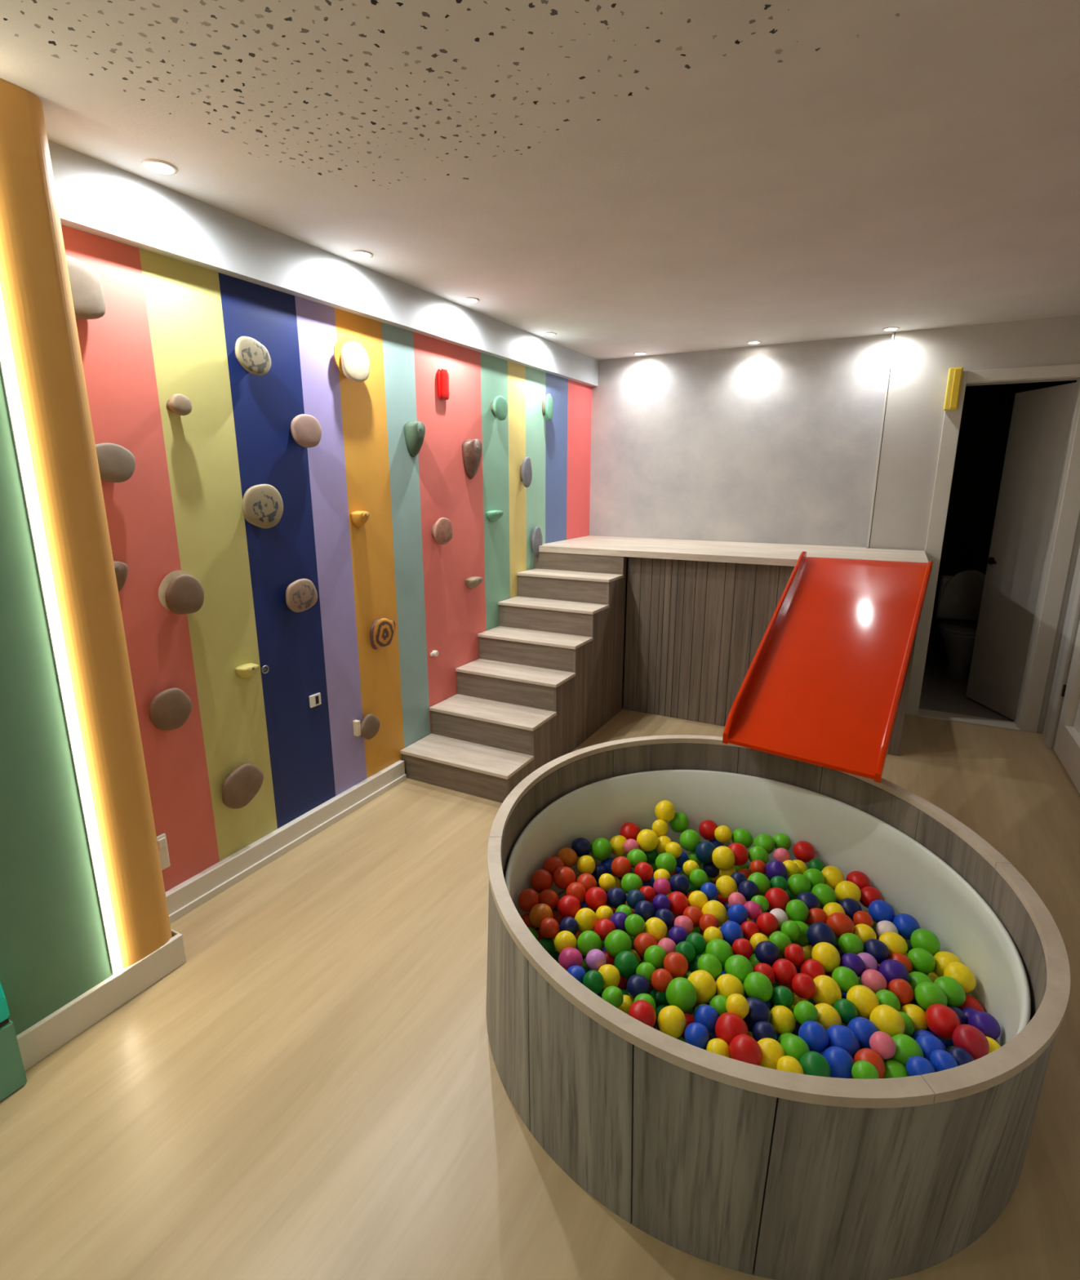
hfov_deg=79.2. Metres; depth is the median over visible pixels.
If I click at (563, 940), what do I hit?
ball
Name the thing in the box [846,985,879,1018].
ball
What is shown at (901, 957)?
ball
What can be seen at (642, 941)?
ball
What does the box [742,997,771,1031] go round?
ball
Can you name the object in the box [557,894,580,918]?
ball
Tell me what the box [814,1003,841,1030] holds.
ball
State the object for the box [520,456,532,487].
hold
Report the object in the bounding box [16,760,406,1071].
baseboard
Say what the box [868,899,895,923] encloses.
ball
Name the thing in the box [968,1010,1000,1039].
ball
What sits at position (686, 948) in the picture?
ball
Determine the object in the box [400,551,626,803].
staircase
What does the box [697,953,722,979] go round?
ball
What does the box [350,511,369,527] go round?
hold
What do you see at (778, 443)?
wall
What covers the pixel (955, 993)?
ball
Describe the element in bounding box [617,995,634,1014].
ball
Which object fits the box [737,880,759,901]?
ball
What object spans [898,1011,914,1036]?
ball
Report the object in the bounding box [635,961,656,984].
ball
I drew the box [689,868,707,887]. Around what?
ball
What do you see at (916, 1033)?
ball
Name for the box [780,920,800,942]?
ball
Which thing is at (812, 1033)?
ball
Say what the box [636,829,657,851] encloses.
ball
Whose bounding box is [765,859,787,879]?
ball
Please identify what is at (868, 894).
ball
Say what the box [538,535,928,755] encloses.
platform
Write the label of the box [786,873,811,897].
ball
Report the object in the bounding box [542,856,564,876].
ball
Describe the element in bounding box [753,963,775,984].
ball
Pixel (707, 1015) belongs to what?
ball
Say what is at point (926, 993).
ball
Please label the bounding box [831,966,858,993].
ball
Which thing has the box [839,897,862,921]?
ball
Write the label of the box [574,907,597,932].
ball
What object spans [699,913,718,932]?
ball
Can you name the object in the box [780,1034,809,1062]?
ball
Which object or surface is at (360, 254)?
recessed light
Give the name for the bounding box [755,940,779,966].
ball
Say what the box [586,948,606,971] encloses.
ball
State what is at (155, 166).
recessed light
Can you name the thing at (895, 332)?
trim
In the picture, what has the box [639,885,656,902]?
ball
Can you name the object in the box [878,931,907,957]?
ball
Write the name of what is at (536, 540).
hold
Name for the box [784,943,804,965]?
ball
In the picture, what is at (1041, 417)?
door
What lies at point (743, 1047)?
ball
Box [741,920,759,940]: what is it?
ball
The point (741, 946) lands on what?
ball
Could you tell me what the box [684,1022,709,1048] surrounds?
ball
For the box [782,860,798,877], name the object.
ball
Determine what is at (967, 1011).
ball
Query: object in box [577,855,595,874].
ball
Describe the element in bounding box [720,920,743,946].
ball
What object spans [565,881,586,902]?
ball
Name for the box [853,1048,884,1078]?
ball
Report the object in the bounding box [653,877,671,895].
ball
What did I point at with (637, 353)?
recessed light
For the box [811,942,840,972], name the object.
ball
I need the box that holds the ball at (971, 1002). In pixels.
[957,995,984,1011]
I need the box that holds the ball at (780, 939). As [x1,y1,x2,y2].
[768,931,791,955]
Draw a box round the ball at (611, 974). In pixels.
[598,964,620,989]
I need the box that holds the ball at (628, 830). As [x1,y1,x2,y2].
[619,822,640,840]
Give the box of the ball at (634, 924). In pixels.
[624,914,644,936]
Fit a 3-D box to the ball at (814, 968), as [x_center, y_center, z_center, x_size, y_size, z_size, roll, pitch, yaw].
[0.782,0.951,1.868,0.066,0.064,0.064,-4,15,-18]
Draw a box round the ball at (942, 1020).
[925,1004,960,1039]
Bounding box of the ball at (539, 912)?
[528,903,552,927]
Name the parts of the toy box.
lid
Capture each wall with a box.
[0,368,113,1035]
[61,224,591,892]
[589,333,1076,671]
[869,315,1079,733]
[1042,542,1079,749]
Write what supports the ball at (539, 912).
in the pit
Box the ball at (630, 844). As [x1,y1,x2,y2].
[623,838,639,853]
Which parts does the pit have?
panel, panel, panel, panel, panel, panel, panel, panel, panel, panel, panel, panel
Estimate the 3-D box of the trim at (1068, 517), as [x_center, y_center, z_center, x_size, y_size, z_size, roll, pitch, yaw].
[2.815,-0.526,4.051,0.740,2.165,0.148,7,16,27]
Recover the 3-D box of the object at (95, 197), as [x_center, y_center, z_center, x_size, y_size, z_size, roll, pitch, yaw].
[-0.537,-1.630,3.331,0.150,0.185,3.895,7,16,27]
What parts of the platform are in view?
panel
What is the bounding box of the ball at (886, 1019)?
[869,1004,905,1037]
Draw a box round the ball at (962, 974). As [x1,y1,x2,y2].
[943,961,976,992]
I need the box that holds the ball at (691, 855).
[687,850,702,866]
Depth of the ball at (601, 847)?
2.40 m
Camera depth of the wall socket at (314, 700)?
2.85 m
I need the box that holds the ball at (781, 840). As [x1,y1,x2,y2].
[773,833,791,850]
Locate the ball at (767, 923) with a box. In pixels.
[756,911,778,935]
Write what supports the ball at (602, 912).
in the pit
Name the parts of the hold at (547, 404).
stem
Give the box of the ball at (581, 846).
[571,837,591,857]
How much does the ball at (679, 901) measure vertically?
0.079 m
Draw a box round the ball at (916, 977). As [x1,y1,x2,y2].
[909,971,933,999]
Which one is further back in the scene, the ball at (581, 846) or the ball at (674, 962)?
the ball at (581, 846)
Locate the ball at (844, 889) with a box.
[835,880,861,902]
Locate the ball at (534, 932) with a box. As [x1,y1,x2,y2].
[528,927,538,941]
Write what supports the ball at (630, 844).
in the pit
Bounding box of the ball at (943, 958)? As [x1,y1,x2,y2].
[933,951,962,977]
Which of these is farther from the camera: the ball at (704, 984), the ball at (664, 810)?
the ball at (664, 810)
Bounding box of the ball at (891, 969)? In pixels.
[878,959,910,985]
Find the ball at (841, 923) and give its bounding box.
[826,912,854,937]
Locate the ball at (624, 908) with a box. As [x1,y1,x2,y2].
[615,904,633,915]
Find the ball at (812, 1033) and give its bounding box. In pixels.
[798,1020,828,1053]
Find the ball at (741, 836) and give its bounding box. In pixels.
[731,828,753,848]
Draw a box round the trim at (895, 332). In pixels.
[868,332,895,547]
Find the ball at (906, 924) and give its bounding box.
[893,913,920,939]
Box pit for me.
[486,734,1070,1279]
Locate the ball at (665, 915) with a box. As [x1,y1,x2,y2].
[654,908,674,928]
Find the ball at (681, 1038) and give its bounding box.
[676,1036,687,1043]
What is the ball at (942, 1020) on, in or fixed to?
in the pit
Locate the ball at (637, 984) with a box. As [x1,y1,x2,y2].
[626,973,650,999]
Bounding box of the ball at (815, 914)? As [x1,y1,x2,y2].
[806,907,827,924]
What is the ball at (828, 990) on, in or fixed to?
in the pit
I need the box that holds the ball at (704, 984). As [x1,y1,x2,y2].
[687,969,715,1003]
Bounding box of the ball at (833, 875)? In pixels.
[821,865,844,888]
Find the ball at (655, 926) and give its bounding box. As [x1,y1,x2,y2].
[644,917,667,942]
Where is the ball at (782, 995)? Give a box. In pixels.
[771,986,794,1008]
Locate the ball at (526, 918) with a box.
[520,913,537,929]
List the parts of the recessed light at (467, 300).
bulb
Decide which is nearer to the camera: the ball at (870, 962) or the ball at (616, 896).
the ball at (870, 962)
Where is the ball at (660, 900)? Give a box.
[652,893,671,911]
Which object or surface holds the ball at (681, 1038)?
in the pit
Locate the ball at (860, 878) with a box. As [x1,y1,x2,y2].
[845,871,871,889]
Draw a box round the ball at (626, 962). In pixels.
[613,950,638,977]
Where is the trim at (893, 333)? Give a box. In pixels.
[866,332,894,547]
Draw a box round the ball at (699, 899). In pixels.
[688,890,708,911]
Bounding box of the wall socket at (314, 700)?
[308,692,321,707]
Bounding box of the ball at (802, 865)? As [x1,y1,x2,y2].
[792,859,807,874]
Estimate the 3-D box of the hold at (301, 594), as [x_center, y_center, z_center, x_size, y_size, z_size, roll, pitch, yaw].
[-0.992,-0.185,2.689,0.054,0.135,0.158,7,16,27]
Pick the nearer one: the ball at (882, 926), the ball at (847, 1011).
the ball at (847, 1011)
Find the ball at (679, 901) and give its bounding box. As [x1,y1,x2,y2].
[667,891,688,917]
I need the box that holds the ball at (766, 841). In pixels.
[753,833,775,853]
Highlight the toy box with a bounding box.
[0,982,26,1101]
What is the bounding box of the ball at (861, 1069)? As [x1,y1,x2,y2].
[851,1060,879,1079]
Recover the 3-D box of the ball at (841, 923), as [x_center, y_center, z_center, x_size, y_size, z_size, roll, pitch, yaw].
[0.943,0.895,2.045,0.080,0.076,0.081,-10,17,-35]
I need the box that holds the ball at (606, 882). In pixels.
[598,873,616,891]
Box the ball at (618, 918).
[609,911,627,932]
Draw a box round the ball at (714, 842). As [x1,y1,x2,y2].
[708,838,724,848]
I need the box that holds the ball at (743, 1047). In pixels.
[728,1034,762,1066]
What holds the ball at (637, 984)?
in the pit
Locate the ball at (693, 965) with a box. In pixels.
[688,955,701,973]
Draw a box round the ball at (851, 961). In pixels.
[840,952,865,977]
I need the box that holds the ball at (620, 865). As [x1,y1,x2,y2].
[611,856,631,877]
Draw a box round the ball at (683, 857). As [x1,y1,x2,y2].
[675,851,688,867]
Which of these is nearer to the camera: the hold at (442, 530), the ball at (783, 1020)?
the ball at (783, 1020)
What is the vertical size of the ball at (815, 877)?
0.072 m
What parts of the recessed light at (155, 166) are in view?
bulb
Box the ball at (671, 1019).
[657,1005,685,1038]
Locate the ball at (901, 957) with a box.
[888,952,912,973]
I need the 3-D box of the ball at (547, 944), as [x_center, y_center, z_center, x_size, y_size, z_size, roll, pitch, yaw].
[0.018,0.944,1.998,0.059,0.060,0.060,3,14,13]
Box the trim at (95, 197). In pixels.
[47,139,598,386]
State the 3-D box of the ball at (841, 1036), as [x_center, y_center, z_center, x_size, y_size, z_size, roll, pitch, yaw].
[0.757,1.012,1.635,0.080,0.082,0.082,-12,18,-39]
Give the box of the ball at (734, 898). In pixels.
[728,892,746,906]
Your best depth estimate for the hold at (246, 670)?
2.50 m
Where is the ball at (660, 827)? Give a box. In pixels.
[652,819,668,836]
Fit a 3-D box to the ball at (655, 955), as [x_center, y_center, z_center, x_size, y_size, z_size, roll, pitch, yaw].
[0.333,0.913,1.877,0.065,0.064,0.065,-12,18,-40]
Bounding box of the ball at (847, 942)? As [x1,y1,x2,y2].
[838,933,864,954]
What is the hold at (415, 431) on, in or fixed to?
attached to the wall at (168, 326)
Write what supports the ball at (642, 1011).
in the pit
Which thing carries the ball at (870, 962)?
in the pit
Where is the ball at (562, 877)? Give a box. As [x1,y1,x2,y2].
[552,866,575,889]
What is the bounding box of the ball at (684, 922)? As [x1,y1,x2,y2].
[673,915,693,934]
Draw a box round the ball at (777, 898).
[764,887,790,911]
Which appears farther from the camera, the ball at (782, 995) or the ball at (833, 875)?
the ball at (833, 875)
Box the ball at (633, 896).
[626,888,645,909]
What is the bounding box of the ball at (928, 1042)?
[915,1033,946,1062]
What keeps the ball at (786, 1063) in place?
in the pit
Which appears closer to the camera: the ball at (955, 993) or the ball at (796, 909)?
the ball at (955, 993)
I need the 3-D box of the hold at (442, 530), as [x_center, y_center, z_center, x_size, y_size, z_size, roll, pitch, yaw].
[-0.529,-0.583,3.488,0.054,0.143,0.159,7,16,27]
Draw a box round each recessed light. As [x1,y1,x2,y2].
[141,159,177,174]
[349,249,373,258]
[461,297,479,302]
[542,332,556,336]
[633,351,646,355]
[746,341,761,344]
[882,327,899,331]
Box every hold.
[65,254,105,319]
[95,442,135,482]
[113,560,128,591]
[148,688,191,730]
[157,569,204,614]
[166,393,191,415]
[222,764,263,808]
[235,336,271,375]
[235,662,258,678]
[241,484,283,528]
[285,578,317,612]
[289,413,321,448]
[333,335,369,382]
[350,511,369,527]
[352,714,379,739]
[369,617,395,649]
[404,421,425,457]
[431,517,453,544]
[436,368,448,399]
[462,439,482,479]
[465,576,482,588]
[485,510,503,521]
[490,395,508,420]
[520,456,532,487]
[530,526,542,555]
[542,393,553,421]
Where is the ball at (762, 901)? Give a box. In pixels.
[751,895,768,912]
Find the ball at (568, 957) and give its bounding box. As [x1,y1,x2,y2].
[558,947,582,970]
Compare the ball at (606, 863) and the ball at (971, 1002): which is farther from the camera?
the ball at (606, 863)
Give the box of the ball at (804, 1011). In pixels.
[793,1000,817,1024]
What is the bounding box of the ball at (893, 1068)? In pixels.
[882,1059,909,1078]
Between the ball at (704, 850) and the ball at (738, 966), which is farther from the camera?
the ball at (704, 850)
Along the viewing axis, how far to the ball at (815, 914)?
2.07 m
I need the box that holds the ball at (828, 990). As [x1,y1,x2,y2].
[812,975,841,1007]
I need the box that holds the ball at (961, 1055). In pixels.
[947,1046,973,1066]
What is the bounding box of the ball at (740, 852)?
[728,842,748,866]
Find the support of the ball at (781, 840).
in the pit
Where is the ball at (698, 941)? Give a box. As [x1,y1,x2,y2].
[685,932,706,955]
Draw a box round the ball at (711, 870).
[702,862,719,878]
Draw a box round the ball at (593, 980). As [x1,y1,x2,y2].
[582,969,604,994]
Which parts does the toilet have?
tank, bowl, seat, lid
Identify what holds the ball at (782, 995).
in the pit
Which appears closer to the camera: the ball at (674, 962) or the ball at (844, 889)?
the ball at (674, 962)
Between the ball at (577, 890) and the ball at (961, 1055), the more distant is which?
the ball at (577, 890)
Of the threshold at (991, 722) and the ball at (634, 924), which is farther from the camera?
the threshold at (991, 722)
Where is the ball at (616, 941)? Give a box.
[604,929,631,957]
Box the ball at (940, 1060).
[929,1049,958,1071]
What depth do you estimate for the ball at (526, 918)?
2.09 m
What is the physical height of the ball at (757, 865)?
0.058 m
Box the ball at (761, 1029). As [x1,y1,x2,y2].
[751,1021,776,1041]
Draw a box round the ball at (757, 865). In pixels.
[749,859,766,875]
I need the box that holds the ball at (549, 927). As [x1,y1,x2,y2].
[539,917,559,938]
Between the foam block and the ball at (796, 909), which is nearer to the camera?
the ball at (796, 909)
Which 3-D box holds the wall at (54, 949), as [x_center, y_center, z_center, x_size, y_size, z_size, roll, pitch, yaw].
[-2.188,0.247,0.375,0.350,2.419,3.285,7,16,27]
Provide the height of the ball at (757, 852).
0.071 m
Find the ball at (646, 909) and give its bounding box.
[634,900,656,922]
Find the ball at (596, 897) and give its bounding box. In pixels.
[585,886,607,910]
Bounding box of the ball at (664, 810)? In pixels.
[654,800,675,822]
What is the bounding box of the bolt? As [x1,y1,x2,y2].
[260,665,269,673]
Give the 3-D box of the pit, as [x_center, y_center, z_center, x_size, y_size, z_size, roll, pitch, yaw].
[0.576,0.837,1.955,1.498,0.520,1.591,7,16,27]
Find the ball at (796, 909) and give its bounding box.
[785,899,808,921]
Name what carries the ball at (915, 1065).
in the pit
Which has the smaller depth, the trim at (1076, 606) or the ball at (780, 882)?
the ball at (780, 882)
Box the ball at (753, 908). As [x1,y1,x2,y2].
[743,901,762,919]
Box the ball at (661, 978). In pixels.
[651,968,673,992]
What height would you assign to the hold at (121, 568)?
0.110 m
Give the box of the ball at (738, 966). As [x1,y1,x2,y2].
[724,954,753,985]
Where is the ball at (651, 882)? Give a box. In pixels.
[642,875,654,888]
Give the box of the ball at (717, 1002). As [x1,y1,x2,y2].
[709,995,727,1016]
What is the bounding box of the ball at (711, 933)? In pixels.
[703,926,723,944]
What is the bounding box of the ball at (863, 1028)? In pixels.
[847,1017,879,1048]
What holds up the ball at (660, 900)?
in the pit
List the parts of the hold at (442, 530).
stem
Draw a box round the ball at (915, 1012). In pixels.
[899,1004,928,1031]
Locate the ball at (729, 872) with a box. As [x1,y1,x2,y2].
[719,866,736,876]
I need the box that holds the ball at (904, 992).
[887,978,914,1004]
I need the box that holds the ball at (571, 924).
[560,916,578,935]
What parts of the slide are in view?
rail, rail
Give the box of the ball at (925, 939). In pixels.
[910,928,940,956]
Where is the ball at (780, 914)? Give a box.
[769,908,788,928]
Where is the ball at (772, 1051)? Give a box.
[757,1037,785,1069]
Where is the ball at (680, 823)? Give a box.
[669,812,688,832]
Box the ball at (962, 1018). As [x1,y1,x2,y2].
[948,1006,967,1024]
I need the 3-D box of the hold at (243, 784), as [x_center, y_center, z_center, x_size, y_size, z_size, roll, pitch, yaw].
[-1.166,0.570,2.553,0.040,0.167,0.184,7,16,27]
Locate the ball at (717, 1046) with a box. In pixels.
[706,1038,730,1057]
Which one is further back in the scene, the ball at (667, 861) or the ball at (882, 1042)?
the ball at (667, 861)
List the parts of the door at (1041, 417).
handle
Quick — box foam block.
[943,367,963,410]
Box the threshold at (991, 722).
[917,708,1020,731]
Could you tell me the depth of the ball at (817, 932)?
1.96 m
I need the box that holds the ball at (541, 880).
[530,869,552,893]
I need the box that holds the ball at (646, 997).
[633,993,655,1010]
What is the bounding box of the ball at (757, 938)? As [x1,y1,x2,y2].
[750,933,768,951]
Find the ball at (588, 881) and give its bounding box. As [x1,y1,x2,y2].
[576,873,596,892]
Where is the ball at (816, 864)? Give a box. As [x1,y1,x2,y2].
[808,858,824,871]
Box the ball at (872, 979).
[861,968,887,993]
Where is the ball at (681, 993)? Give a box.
[665,977,697,1012]
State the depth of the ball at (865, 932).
2.01 m
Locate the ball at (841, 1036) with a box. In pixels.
[826,1024,860,1060]
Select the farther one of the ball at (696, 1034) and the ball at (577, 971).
the ball at (577, 971)
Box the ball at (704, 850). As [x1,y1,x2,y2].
[695,840,715,863]
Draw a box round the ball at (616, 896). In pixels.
[606,887,626,908]
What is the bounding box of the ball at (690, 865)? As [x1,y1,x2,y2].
[682,859,699,875]
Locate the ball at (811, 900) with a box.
[795,891,820,910]
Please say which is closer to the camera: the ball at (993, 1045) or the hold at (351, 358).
the ball at (993, 1045)
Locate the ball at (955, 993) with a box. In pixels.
[933,976,965,1007]
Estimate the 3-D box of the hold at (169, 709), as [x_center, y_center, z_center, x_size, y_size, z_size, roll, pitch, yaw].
[-1.279,0.238,2.251,0.042,0.146,0.149,7,16,27]
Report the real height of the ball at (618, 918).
0.067 m
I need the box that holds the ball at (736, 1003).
[725,993,749,1018]
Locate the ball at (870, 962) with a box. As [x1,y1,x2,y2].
[857,952,878,970]
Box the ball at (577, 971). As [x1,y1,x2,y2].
[566,964,586,984]
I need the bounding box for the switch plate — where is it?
[156,833,170,870]
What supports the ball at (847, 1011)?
in the pit
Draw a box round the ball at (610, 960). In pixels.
[603,950,615,965]
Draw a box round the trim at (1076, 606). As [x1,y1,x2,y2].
[1045,571,1079,748]
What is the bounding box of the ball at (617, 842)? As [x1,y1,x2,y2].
[609,835,626,856]
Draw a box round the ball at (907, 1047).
[889,1034,924,1066]
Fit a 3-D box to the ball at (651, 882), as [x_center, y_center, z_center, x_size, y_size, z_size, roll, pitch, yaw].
[0.387,0.868,2.319,0.061,0.060,0.060,-12,18,-40]
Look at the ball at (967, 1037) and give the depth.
1.61 m
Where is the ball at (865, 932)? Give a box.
[853,924,876,943]
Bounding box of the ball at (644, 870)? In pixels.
[634,862,653,881]
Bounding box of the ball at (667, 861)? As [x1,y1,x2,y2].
[655,853,676,873]
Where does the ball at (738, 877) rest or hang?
in the pit
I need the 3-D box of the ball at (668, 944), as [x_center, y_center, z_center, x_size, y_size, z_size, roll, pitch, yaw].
[0.374,0.910,1.922,0.058,0.056,0.058,-11,18,-38]
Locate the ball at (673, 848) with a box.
[665,841,682,858]
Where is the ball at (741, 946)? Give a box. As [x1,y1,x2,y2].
[732,937,752,959]
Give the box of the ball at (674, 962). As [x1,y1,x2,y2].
[663,951,688,978]
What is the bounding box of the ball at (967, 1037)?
[952,1024,989,1060]
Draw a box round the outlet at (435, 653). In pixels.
[430,650,438,656]
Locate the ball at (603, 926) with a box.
[594,918,616,941]
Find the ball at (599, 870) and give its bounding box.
[591,864,607,882]
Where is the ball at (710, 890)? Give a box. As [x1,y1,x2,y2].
[700,882,718,901]
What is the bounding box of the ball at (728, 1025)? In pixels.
[715,1012,748,1045]
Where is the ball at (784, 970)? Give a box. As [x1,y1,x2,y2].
[772,958,797,986]
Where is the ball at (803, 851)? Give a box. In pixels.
[793,840,815,862]
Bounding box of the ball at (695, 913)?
[682,906,703,928]
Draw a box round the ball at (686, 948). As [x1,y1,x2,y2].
[675,941,695,963]
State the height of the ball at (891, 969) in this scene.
0.076 m
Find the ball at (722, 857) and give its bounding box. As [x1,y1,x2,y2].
[711,845,734,870]
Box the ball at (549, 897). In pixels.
[538,888,558,910]
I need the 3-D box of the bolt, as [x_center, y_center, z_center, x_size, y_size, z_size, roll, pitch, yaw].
[-1.098,0.116,2.591,0.026,0.035,0.035,7,16,27]
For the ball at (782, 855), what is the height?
0.058 m
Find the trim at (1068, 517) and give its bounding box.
[905,363,1079,733]
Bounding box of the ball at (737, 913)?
[727,903,748,925]
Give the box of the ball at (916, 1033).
[911,1030,936,1039]
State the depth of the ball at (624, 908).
2.08 m
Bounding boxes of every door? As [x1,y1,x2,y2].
[965,382,1076,720]
[1053,621,1079,793]
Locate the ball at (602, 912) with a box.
[595,905,613,920]
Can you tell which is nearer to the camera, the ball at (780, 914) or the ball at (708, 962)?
the ball at (708, 962)
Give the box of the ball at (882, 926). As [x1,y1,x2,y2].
[875,920,897,937]
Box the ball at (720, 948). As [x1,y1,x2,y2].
[704,938,733,968]
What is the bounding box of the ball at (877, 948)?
[863,938,889,964]
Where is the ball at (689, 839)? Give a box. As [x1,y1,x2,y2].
[679,829,701,851]
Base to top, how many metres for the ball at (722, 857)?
0.084 m
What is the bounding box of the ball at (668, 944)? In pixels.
[657,937,676,954]
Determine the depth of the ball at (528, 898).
2.10 m
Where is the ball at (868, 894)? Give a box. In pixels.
[859,886,882,908]
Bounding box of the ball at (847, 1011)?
[833,998,857,1025]
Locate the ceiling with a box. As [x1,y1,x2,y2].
[0,0,1079,359]
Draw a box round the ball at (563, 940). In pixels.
[554,930,577,952]
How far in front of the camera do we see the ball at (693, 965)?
1.87 m
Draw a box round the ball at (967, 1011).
[960,1006,977,1024]
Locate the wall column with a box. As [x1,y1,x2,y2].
[0,78,172,968]
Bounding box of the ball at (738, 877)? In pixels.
[730,871,746,888]
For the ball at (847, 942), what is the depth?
1.96 m
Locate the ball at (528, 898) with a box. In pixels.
[517,888,538,911]
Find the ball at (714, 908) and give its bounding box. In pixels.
[702,900,727,927]
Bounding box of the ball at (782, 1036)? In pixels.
[777,1032,794,1044]
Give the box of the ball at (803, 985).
[791,973,816,999]
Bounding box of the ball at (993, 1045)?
[986,1036,1000,1053]
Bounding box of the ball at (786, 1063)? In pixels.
[776,1055,803,1074]
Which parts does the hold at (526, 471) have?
stem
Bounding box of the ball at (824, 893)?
[810,883,836,907]
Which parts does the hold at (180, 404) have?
stem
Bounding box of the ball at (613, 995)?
[601,986,623,1008]
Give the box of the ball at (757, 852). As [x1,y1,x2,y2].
[748,845,768,864]
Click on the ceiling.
(615, 179)
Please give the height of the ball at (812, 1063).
0.066 m
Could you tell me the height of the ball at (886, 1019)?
0.081 m
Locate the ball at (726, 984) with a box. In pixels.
[715,973,744,997]
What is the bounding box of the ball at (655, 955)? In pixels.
[644,945,666,969]
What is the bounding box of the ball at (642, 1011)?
[628,1000,656,1027]
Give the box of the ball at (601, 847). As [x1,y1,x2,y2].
[591,837,612,860]
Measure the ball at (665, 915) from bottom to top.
0.060 m
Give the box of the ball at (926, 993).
[914,981,947,1010]
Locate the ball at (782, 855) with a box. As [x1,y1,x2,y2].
[773,848,790,862]
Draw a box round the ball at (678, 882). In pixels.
[669,873,689,893]
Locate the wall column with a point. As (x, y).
(35, 283)
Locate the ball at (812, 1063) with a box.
[799,1051,830,1077]
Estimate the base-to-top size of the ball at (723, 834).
0.066 m
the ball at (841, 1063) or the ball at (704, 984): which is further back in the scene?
the ball at (704, 984)
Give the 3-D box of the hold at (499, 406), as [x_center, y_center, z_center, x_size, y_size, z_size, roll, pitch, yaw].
[-0.243,-1.367,3.848,0.054,0.138,0.152,7,16,27]
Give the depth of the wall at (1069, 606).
3.84 m
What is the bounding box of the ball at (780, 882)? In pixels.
[769,875,787,890]
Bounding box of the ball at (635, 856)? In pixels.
[626,848,647,868]
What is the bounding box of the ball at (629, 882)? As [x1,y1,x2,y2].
[621,873,642,893]
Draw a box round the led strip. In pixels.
[0,286,122,973]
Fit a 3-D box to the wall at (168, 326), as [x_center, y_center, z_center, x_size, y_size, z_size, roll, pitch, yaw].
[-0.559,-0.548,3.609,0.100,2.419,3.895,7,16,27]
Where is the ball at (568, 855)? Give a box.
[556,847,577,867]
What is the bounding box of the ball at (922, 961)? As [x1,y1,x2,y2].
[906,947,935,973]
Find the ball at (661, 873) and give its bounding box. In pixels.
[653,868,671,881]
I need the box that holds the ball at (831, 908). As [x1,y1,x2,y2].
[822,902,845,917]
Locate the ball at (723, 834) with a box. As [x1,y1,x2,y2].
[714,825,732,843]
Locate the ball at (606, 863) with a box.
[600,857,613,874]
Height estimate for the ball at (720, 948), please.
0.080 m
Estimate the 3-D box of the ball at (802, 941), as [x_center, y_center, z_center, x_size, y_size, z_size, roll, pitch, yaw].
[0.812,0.920,2.045,0.076,0.074,0.078,3,14,11]
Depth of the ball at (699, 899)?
2.12 m
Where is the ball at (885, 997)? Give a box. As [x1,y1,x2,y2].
[875,989,900,1011]
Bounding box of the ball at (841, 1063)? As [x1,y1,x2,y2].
[822,1046,854,1078]
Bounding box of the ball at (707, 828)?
[698,819,717,840]
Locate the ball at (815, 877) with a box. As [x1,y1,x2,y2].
[803,868,824,888]
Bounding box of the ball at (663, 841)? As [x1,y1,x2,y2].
[655,835,671,853]
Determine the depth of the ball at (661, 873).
2.25 m
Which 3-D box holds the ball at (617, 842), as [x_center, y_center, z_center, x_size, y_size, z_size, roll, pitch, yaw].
[0.300,0.782,2.479,0.074,0.077,0.073,3,14,12]
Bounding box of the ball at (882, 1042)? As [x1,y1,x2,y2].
[869,1031,896,1059]
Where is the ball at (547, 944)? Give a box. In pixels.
[537,937,555,956]
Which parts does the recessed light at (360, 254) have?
bulb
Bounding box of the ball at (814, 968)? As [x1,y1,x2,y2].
[800,959,825,979]
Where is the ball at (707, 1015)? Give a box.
[693,1004,719,1033]
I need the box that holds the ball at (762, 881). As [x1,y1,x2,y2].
[747,871,770,895]
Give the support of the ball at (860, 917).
in the pit
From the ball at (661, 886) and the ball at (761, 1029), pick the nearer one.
the ball at (761, 1029)
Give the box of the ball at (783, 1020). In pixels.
[770,1005,795,1035]
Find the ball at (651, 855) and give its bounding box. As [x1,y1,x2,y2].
[644,849,658,864]
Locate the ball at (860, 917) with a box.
[853,911,873,927]
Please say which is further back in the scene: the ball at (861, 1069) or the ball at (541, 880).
the ball at (541, 880)
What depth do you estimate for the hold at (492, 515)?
3.92 m
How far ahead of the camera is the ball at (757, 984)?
1.74 m
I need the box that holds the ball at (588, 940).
[577,930,600,956]
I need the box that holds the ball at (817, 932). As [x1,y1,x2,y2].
[806,921,835,946]
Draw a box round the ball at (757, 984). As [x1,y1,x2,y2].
[743,971,773,1002]
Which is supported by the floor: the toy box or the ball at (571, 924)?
the toy box
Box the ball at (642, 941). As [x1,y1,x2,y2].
[633,932,657,957]
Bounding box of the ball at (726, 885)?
[715,875,737,897]
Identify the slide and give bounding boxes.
[722,551,933,782]
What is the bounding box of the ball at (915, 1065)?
[906,1056,935,1075]
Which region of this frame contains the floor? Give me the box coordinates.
[0,643,1079,1279]
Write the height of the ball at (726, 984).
0.073 m
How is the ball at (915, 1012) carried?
on the balls at (660, 1000)
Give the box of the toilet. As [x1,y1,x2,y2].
[934,569,985,681]
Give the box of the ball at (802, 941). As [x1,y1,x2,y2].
[791,920,809,946]
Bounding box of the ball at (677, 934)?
[668,925,688,945]

